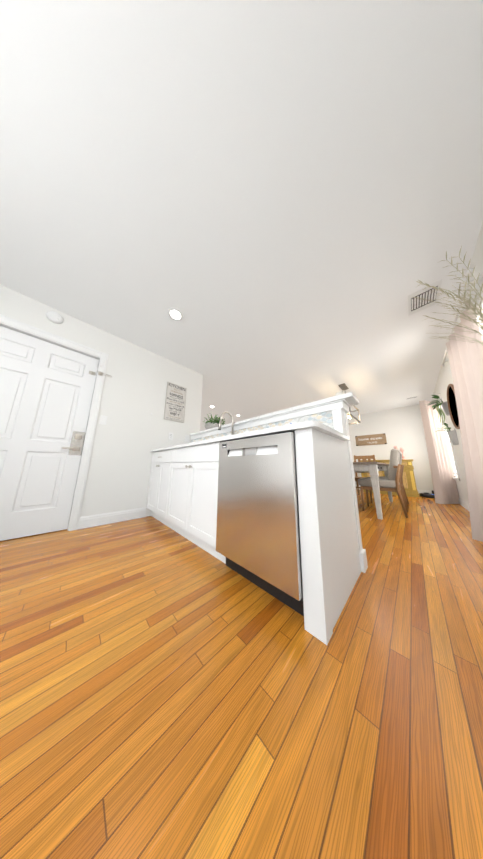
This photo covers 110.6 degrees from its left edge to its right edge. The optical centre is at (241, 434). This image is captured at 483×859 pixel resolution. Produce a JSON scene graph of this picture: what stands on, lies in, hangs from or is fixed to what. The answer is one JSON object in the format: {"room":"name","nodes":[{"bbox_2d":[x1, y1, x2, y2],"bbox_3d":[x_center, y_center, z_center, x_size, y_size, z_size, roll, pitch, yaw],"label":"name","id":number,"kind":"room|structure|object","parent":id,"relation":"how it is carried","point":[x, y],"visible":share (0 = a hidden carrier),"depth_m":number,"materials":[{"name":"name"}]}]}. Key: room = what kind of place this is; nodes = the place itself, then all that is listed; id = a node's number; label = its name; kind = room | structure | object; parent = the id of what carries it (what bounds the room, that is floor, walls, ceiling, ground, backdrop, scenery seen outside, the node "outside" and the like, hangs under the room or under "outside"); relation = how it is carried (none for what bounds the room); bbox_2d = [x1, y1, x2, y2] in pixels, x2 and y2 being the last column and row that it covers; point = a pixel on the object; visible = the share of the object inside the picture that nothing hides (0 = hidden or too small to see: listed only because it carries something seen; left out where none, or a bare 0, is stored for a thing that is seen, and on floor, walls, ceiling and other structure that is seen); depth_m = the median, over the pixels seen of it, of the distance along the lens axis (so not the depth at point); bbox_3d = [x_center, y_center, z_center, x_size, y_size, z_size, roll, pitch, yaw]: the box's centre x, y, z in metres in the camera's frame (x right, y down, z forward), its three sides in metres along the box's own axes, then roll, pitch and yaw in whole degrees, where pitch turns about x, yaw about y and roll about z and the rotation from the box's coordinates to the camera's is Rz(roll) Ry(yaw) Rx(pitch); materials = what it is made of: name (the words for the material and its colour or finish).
{"room":"dining room and kitchen","nodes":[
{"label":"dining room and kitchen","id":0,"kind":"room"},
{"bbox_2d":[0,285,202,516],"bbox_3d":[-2.058,-0.203,1.865,3.535,2.445,0.120,11,-15,-44],"label":"wall","id":1,"kind":"structure","parent":0,"point":[131,434],"depth_m":2.25,"materials":[{"name":"white paint"}]},
{"bbox_2d":[0,326,98,540],"bbox_3d":[-2.191,-0.039,1.672,0.918,2.032,0.100,11,-15,-44],"label":"entry door","id":2,"kind":"structure","parent":1,"relation":"in","point":[46,390],"depth_m":1.75,"materials":[{"name":"white paint"}]},
{"bbox_2d":[46,311,62,323],"bbox_3d":[-2.119,-1.333,1.897,0.132,0.132,0.033,11,-15,-44],"label":"smoke detector","id":3,"kind":"object","parent":1,"relation":"attached to","point":[54,317],"visible":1,"depth_m":1.89,"materials":[{"name":"white plastic"}]},
{"bbox_2d":[0,314,108,530],"bbox_3d":[-2.200,-0.078,1.685,1.086,2.130,0.139,11,-15,-44],"label":"door frame","id":4,"kind":"structure","parent":1,"relation":"attached to","point":[40,334],"depth_m":1.92,"materials":[{"name":"white wood"}]},
{"bbox_2d":[99,415,107,424],"bbox_3d":[-1.732,-0.179,2.093,0.072,0.116,0.016,11,-15,-44],"label":"light switch","id":5,"kind":"object","parent":1,"relation":"attached to","point":[103,420],"visible":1,"depth_m":2.09,"materials":[{"name":"white plastic"}]},
{"bbox_2d":[98,361,111,376],"bbox_3d":[-1.752,-0.834,2.164,0.139,0.187,0.016,11,-15,-44],"label":"guard","id":6,"kind":"object","parent":1,"relation":"attached to","point":[100,373],"visible":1,"depth_m":2.13,"materials":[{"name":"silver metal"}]},
{"bbox_2d":[78,507,145,528],"bbox_3d":[-1.552,1.021,2.060,0.673,0.125,0.014,11,-15,-44],"label":"baseboard","id":7,"kind":"structure","parent":1,"relation":"attached to","point":[103,519],"depth_m":2.02,"materials":[{"name":"white wood"}]},
{"bbox_2d":[168,432,172,439],"bbox_3d":[-1.128,0.030,2.672,0.072,0.116,0.010,11,-15,-44],"label":"outlet","id":8,"kind":"object","parent":1,"relation":"attached to","point":[170,437],"depth_m":2.67,"materials":[{"name":"white plastic"}]},
{"bbox_2d":[164,382,186,422],"bbox_3d":[-1.099,-0.527,2.794,0.330,0.630,0.022,11,-15,-44],"label":"sign","id":9,"kind":"object","parent":1,"relation":"attached to","point":[175,403],"visible":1,"depth_m":2.78,"materials":[{"name":"white wood"}]},
{"bbox_2d":[191,411,333,441],"bbox_3d":[-0.077,0.063,2.107,0.010,0.222,2.267,11,-15,-44],"label":"backsplash","id":10,"kind":"structure","parent":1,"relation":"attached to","point":[325,418],"depth_m":1.61,"materials":[{"name":"white tile"}]},
{"bbox_2d":[0,489,482,858],"bbox_3d":[-0.004,1.745,5.304,11.990,0.050,9.240,11,-15,-44],"label":"floor","id":11,"kind":"structure","parent":0,"point":[166,692],"depth_m":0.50,"materials":[{"name":"brown wood"}]},
{"bbox_2d":[146,449,173,524],"bbox_3d":[-0.778,0.576,2.395,0.760,1.139,0.747,11,-15,-44],"label":"base cabinet","id":12,"kind":"object","parent":11,"relation":"on","point":[158,499],"depth_m":2.09,"materials":[{"name":"white wood"}]},
{"bbox_2d":[150,420,349,451],"bbox_3d":[-0.264,0.138,1.831,0.636,0.030,2.369,11,-15,-44],"label":"countertop","id":13,"kind":"structure","parent":12,"relation":"on","point":[319,426],"depth_m":1.02,"materials":[{"name":"stone"}]},
{"bbox_2d":[218,412,236,434],"bbox_3d":[-0.167,-0.066,1.994,0.248,0.433,0.092,11,-15,-44],"label":"faucet","id":14,"kind":"object","parent":13,"relation":"on","point":[220,422],"visible":0.56,"depth_m":2.00,"materials":[{"name":"silver metal"}]},
{"bbox_2d":[190,392,358,435],"bbox_3d":[0.036,-0.128,2.146,0.229,0.035,2.422,11,-15,-44],"label":"bar","id":15,"kind":"object","parent":12,"relation":"on","point":[350,398],"visible":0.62,"depth_m":1.50,"materials":[{"name":"stone"}]},
{"bbox_2d":[203,414,224,428],"bbox_3d":[-0.412,-0.190,2.664,0.356,0.272,0.376,11,-15,-44],"label":"potted plant","id":16,"kind":"object","parent":15,"relation":"on","point":[212,423],"visible":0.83,"depth_m":2.54,"materials":[{"name":"plant"}]},
{"bbox_2d":[166,428,221,558],"bbox_3d":[-0.247,0.481,1.871,0.760,1.139,0.998,11,-15,-44],"label":"base cabinet","id":17,"kind":"object","parent":11,"relation":"on","point":[182,497],"depth_m":1.50,"materials":[{"name":"white wood"}]},
{"bbox_2d":[218,400,365,644],"bbox_3d":[0.337,0.377,1.296,0.760,1.139,0.773,11,-15,-44],"label":"base cabinet","id":18,"kind":"object","parent":11,"relation":"on","point":[333,556],"depth_m":0.85,"materials":[{"name":"white wood"}]},
{"bbox_2d":[216,431,303,615],"bbox_3d":[0.254,0.492,1.210,0.605,0.879,0.609,11,-15,-44],"label":"dishwasher","id":19,"kind":"object","parent":18,"relation":"in","point":[258,536],"visible":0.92,"depth_m":0.93,"materials":[{"name":"silver metal"}]},
{"bbox_2d":[354,455,374,494],"bbox_3d":[2.974,0.998,4.038,0.474,1.000,0.440,11,-15,-44],"label":"head chair","id":20,"kind":"object","parent":11,"relation":"on","point":[369,458],"visible":0.38,"depth_m":4.23,"materials":[{"name":"brown wood"}]},
{"bbox_2d":[353,462,392,519],"bbox_3d":[2.211,0.959,3.271,1.862,0.775,0.998,11,-15,-44],"label":"dining table","id":21,"kind":"object","parent":11,"relation":"on","point":[372,468],"visible":0.54,"depth_m":2.40,"materials":[{"name":"white wood"}]},
{"bbox_2d":[358,449,408,517],"bbox_3d":[2.329,0.764,2.792,0.506,0.983,0.572,11,-15,-44],"label":"dining chair","id":22,"kind":"object","parent":11,"relation":"on","point":[392,483],"visible":1,"depth_m":2.57,"materials":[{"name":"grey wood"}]},
{"bbox_2d":[367,453,408,507],"bbox_3d":[2.895,0.876,3.346,0.506,0.983,0.572,11,-15,-44],"label":"dining chair","id":23,"kind":"object","parent":11,"relation":"on","point":[403,490],"visible":0.27,"depth_m":3.24,"materials":[{"name":"brown wood"}]},
{"bbox_2d":[361,459,418,497],"bbox_3d":[4.039,1.175,4.640,0.626,0.900,1.140,11,-15,-44],"label":"buffet","id":24,"kind":"object","parent":11,"relation":"on","point":[409,483],"visible":0.4,"depth_m":4.17,"materials":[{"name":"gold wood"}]},
{"bbox_2d":[419,492,434,497],"bbox_3d":[4.514,1.464,4.014,0.336,0.107,0.336,11,-15,-44],"label":"robot vacuum","id":25,"kind":"object","parent":11,"relation":"on","point":[427,495],"visible":0.65,"depth_m":3.95,"materials":[{"name":"black plastic"}]},
{"bbox_2d":[412,246,482,344],"bbox_3d":[1.366,-0.139,0.902,0.437,2.026,0.398,11,-15,-44],"label":"plant","id":26,"kind":"object","parent":11,"relation":"on","point":[480,313],"visible":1,"depth_m":1.01,"materials":[{"name":"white plant"}]},
{"bbox_2d":[0,0,482,430],"bbox_3d":[0.021,-0.705,5.772,11.990,0.050,9.240,11,-15,-44],"label":"ceiling","id":27,"kind":"structure","parent":0,"point":[278,204],"depth_m":1.04,"materials":[{"name":"white paint"}]},
{"bbox_2d":[168,308,182,320],"bbox_3d":[-0.779,-1.410,1.973,0.175,0.008,0.175,1,-11,0],"label":"recessed light","id":28,"kind":"object","parent":27,"relation":"in","point":[175,314],"depth_m":1.97,"materials":[{"name":"white plastic"}]},
{"bbox_2d":[338,383,348,390],"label":"ceiling vent","id":29,"kind":"object","parent":27,"relation":"hanging from","point":[343,386],"depth_m":3.64,"materials":[{"name":"silver metal"}]},
{"bbox_2d":[347,405,360,423],"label":"pendant light","id":30,"kind":"object","parent":27,"relation":"hanging from","point":[350,411],"depth_m":3.68,"materials":[{"name":"silver metal"}]},
{"bbox_2d":[408,279,441,315],"bbox_3d":[1.922,-1.423,1.764,0.330,0.006,0.230,11,-15,-44],"label":"ceiling vent","id":31,"kind":"object","parent":27,"relation":"in","point":[417,305],"depth_m":1.75,"materials":[{"name":"white plastic"}]},
{"bbox_2d":[348,404,432,489],"bbox_3d":[2.022,0.900,7.425,0.120,2.445,9.120,11,-15,-44],"label":"wall","id":32,"kind":"structure","parent":0,"point":[400,427],"depth_m":4.91,"materials":[{"name":"white paint"}]},
{"bbox_2d":[355,433,386,445],"bbox_3d":[4.108,0.183,5.335,0.020,0.330,0.780,11,-15,-44],"label":"home sign","id":33,"kind":"object","parent":32,"relation":"attached to","point":[373,439],"visible":1,"depth_m":5.30,"materials":[{"name":"brown wood"}]},
{"bbox_2d":[355,485,431,492],"bbox_3d":[4.022,1.663,5.130,0.014,0.125,2.990,11,-15,-44],"label":"baseboard","id":34,"kind":"structure","parent":32,"relation":"attached to","point":[420,491],"depth_m":4.38,"materials":[{"name":"white wood"}]},
{"bbox_2d":[433,222,482,502],"bbox_3d":[2.157,-0.266,1.313,8.720,2.445,0.120,11,-15,-44],"label":"wall","id":35,"kind":"structure","parent":0,"point":[444,380],"depth_m":2.66,"materials":[{"name":"white paint"}]},
{"bbox_2d":[428,395,449,424],"bbox_3d":[3.473,-0.420,2.957,0.360,0.572,0.270,11,-15,-44],"label":"wall planter","id":36,"kind":"object","parent":35,"relation":"attached to","point":[443,404],"visible":1,"depth_m":2.90,"materials":[{"name":"grey"}]},
{"bbox_2d":[435,422,458,444],"bbox_3d":[3.471,-0.007,2.846,0.371,0.388,0.223,11,-15,-44],"label":"wall planter","id":37,"kind":"object","parent":35,"relation":"attached to","point":[453,436],"visible":1,"depth_m":2.77,"materials":[{"name":"grey ceramic"}]},
{"bbox_2d":[447,384,459,428],"bbox_3d":[3.249,-0.423,2.553,0.706,0.706,0.036,11,-15,-44],"label":"round mirror","id":38,"kind":"object","parent":35,"relation":"attached to","point":[452,405],"visible":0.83,"depth_m":2.61,"materials":[{"name":"brown mirror"}]},
{"bbox_2d":[431,268,482,400],"bbox_3d":[3.301,-0.939,2.756,4.390,0.050,0.103,11,-15,-44],"label":"curtain rod","id":39,"kind":"object","parent":35,"relation":"attached to","point":[459,307],"visible":0.58,"depth_m":1.56,"materials":[{"name":"white metal"}]},
{"bbox_2d":[419,400,459,503],"bbox_3d":[4.108,0.326,3.515,0.441,2.135,0.145,2,-11,-9],"label":"curtain","id":40,"kind":"object","parent":39,"relation":"hanging from","point":[445,489],"visible":0.96,"depth_m":3.45,"materials":[{"name":"fabric"}]},
{"bbox_2d":[446,299,482,541],"bbox_3d":[2.144,-0.070,1.543,0.680,2.135,0.233,11,-15,-44],"label":"curtain","id":41,"kind":"object","parent":39,"relation":"hanging from","point":[466,360],"visible":0.94,"depth_m":1.64,"materials":[{"name":"fabric"}]},
{"bbox_2d":[439,292,482,479],"bbox_3d":[3.336,-0.079,2.510,4.240,1.590,0.130,11,-15,-44],"label":"window","id":42,"kind":"structure","parent":35,"relation":"in","point":[449,442],"depth_m":3.19,"materials":[{"name":"white"}]},
{"bbox_2d":[459,498,469,511],"bbox_3d":[2.056,0.873,1.100,8.600,0.125,0.014,11,-15,-44],"label":"baseboard","id":43,"kind":"structure","parent":35,"relation":"attached to","point":[466,505],"depth_m":2.95,"materials":[{"name":"white wood"}]}
]}

